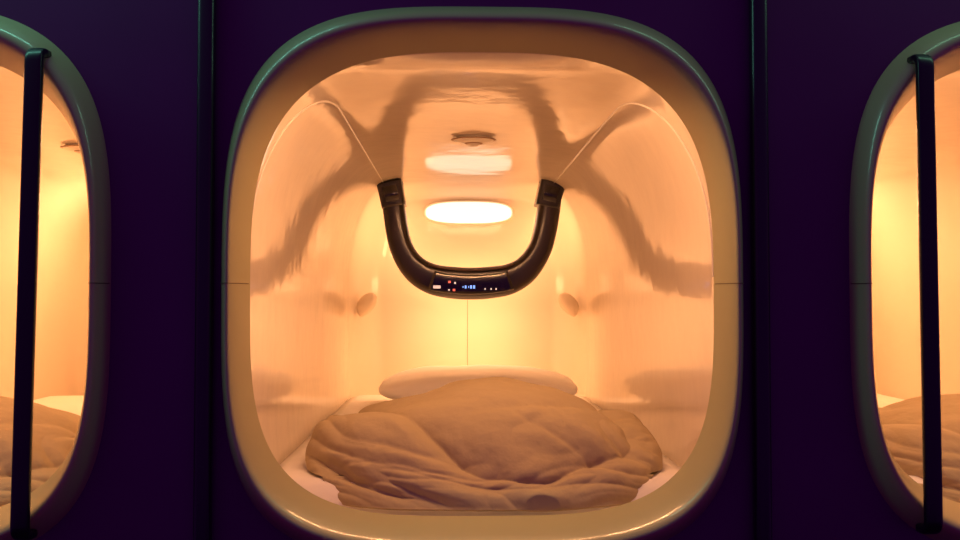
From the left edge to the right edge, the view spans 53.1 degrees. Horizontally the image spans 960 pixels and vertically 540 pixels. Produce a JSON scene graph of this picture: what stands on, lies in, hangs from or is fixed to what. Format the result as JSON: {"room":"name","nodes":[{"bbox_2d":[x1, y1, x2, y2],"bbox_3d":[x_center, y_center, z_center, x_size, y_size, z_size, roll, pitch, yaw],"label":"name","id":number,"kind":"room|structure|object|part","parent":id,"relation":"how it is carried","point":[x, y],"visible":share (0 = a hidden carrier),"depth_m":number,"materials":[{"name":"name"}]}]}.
{"room":"capsule hotel","nodes":[
{"label":"capsule hotel","id":0,"kind":"room"},
{"bbox_2d":[0,0,959,539],"bbox_3d":[0.008,0.210,1.927,5.200,2.700,0.024,0,-2,-2],"label":"wall","id":1,"kind":"structure","parent":0,"point":[136,60],"depth_m":1.92,"materials":[{"name":"paint"}]},
{"bbox_2d":[0,16,110,539],"bbox_3d":[-1.285,0.073,3.035,1.046,1.140,2.398,0,-2,-2],"label":"pod","id":2,"kind":"object","parent":1,"relation":"attached to","point":[72,345],"visible":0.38,"depth_m":2.88,"materials":[{"name":"beige plastic"}]},
{"bbox_2d":[10,48,51,539],"bbox_3d":[-0.863,0.043,1.843,0.048,0.948,0.047,0,-2,-2],"label":"grab rail","id":3,"kind":"object","parent":2,"relation":"attached to","point":[20,505],"visible":1,"depth_m":1.82,"materials":[{"name":"black metal"}]},
{"bbox_2d":[34,396,83,415],"bbox_3d":[-1.284,0.555,3.010,0.970,0.144,1.980,0,-2,-2],"label":"mattress","id":4,"kind":"object","parent":2,"relation":"in","point":[72,404],"visible":0.02,"depth_m":3.67,"materials":[{"name":"white fabric"}]},
{"bbox_2d":[0,396,80,506],"bbox_3d":[-1.254,0.414,2.334,0.870,0.204,0.765,0,-2,-2],"label":"duvet","id":5,"kind":"object","parent":4,"relation":"on","point":[54,430],"visible":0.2,"depth_m":2.16,"materials":[{"name":"fabric"}]},
{"bbox_2d":[60,144,80,153],"bbox_3d":[-1.286,-0.389,3.110,0.140,0.028,0.112,0,-2,-2],"label":"ceiling vent","id":6,"kind":"object","parent":2,"relation":"attached to","point":[73,147],"visible":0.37,"depth_m":3.08,"materials":[{"name":"beige plastic"}]},
{"bbox_2d":[193,0,215,539],"bbox_3d":[-0.542,0.209,1.885,0.034,2.700,0.029,0,-2,-2],"label":"trim","id":7,"kind":"structure","parent":1,"relation":"attached to","point":[206,46],"depth_m":1.88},
{"bbox_2d":[220,6,743,539],"bbox_3d":[-0.023,0.074,3.069,1.046,1.140,2.398,0,-2,-2],"label":"pod","id":8,"kind":"object","parent":1,"relation":"attached to","point":[612,111],"visible":0.88,"depth_m":2.42,"materials":[{"name":"beige plastic"}]},
{"bbox_2d":[356,293,376,316],"bbox_3d":[-0.486,0.149,4.116,0.089,0.104,0.060,0,-2,-2],"label":"wall speaker","id":9,"kind":"object","parent":8,"relation":"attached to","point":[367,302],"visible":1,"depth_m":4.10},
{"bbox_2d":[423,200,513,224],"bbox_3d":[-0.050,-0.255,4.255,0.408,0.112,0.030,0,-2,-2],"label":"wall lamp","id":10,"kind":"object","parent":8,"relation":"attached to","point":[453,212],"visible":1,"depth_m":4.24,"materials":[{"name":"white plastic"}]},
{"bbox_2d":[377,179,563,299],"bbox_3d":[-0.037,-0.125,3.972,0.775,0.496,0.144,0,-2,-2],"label":"control console","id":11,"kind":"object","parent":8,"relation":"attached to","point":[464,283],"visible":1,"depth_m":3.91},
{"bbox_3d":[-0.362,-0.312,3.901,0.071,0.073,0.008,0,-2,-2],"label":"cap plate","id":12,"kind":"part","parent":11,"relation":"part of","materials":[{"name":"black plastic"}]},
{"bbox_3d":[-0.037,0.052,3.908,0.350,0.098,0.015,0,-2,-2],"label":"display panel","id":13,"kind":"part","parent":11,"relation":"part of","materials":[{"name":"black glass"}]},
{"bbox_3d":[0.289,-0.312,3.919,0.073,0.075,0.008,0,-2,-2],"label":"cap plate","id":14,"kind":"part","parent":11,"relation":"part of","materials":[{"name":"black plastic"}]},
{"bbox_2d":[451,135,495,146],"bbox_3d":[-0.020,-0.394,2.954,0.140,0.028,0.112,0,-2,-2],"label":"ceiling vent","id":15,"kind":"object","parent":8,"relation":"attached to","point":[471,140],"visible":1,"depth_m":2.93,"materials":[{"name":"beige plastic"}]},
{"bbox_2d":[280,394,680,515],"bbox_3d":[-0.023,0.556,3.045,0.970,0.144,1.980,0,-2,-2],"label":"mattress","id":16,"kind":"object","parent":8,"relation":"in","point":[294,465],"visible":0.06,"depth_m":2.09,"materials":[{"name":"white fabric"}]},
{"bbox_2d":[379,365,577,399],"bbox_3d":[-0.009,0.430,3.629,0.736,0.131,0.400,0,-2,-2],"label":"pillow","id":17,"kind":"object","parent":16,"relation":"on","point":[420,380],"visible":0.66,"depth_m":3.49,"materials":[{"name":"fabric"}]},
{"bbox_2d":[305,377,662,511],"bbox_3d":[0.008,0.393,2.369,0.870,0.248,0.765,0,-2,-2],"label":"duvet","id":18,"kind":"object","parent":16,"relation":"on","point":[488,443],"visible":1,"depth_m":2.11,"materials":[{"name":"fabric"}]},
{"bbox_2d":[558,293,578,316],"bbox_3d":[0.382,0.149,4.139,0.089,0.104,0.060,0,-2,-2],"label":"wall speaker","id":19,"kind":"object","parent":8,"relation":"attached to","point":[569,304],"visible":1,"depth_m":4.12},
{"bbox_2d":[749,0,771,539],"bbox_3d":[0.561,0.210,1.915,0.034,2.700,0.029,0,-2,-2],"label":"trim","id":20,"kind":"structure","parent":1,"relation":"attached to","point":[758,35],"depth_m":1.91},
{"bbox_2d":[849,22,959,539],"bbox_3d":[1.238,0.075,3.103,1.046,1.140,2.398,0,-2,-2],"label":"pod","id":21,"kind":"object","parent":1,"relation":"attached to","point":[884,296],"visible":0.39,"depth_m":2.88,"materials":[{"name":"beige plastic"}]},
{"bbox_2d":[876,393,922,483],"bbox_3d":[1.239,0.557,3.079,0.970,0.144,1.980,0,-2,-2],"label":"mattress","id":22,"kind":"object","parent":21,"relation":"in","point":[883,400],"visible":0.02,"depth_m":3.70,"materials":[{"name":"white fabric"}]},
{"bbox_2d":[879,394,959,502],"bbox_3d":[1.269,0.416,2.402,0.870,0.204,0.765,0,-2,-2],"label":"duvet","id":23,"kind":"object","parent":22,"relation":"on","point":[901,422],"visible":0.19,"depth_m":2.19,"materials":[{"name":"fabric"}]},
{"bbox_2d":[907,54,942,534],"bbox_3d":[0.877,0.044,1.891,0.038,0.948,0.047,0,-2,-2],"label":"grab rail","id":24,"kind":"object","parent":21,"relation":"attached to","point":[924,63],"visible":1,"depth_m":1.87,"materials":[{"name":"black metal"}]}
]}

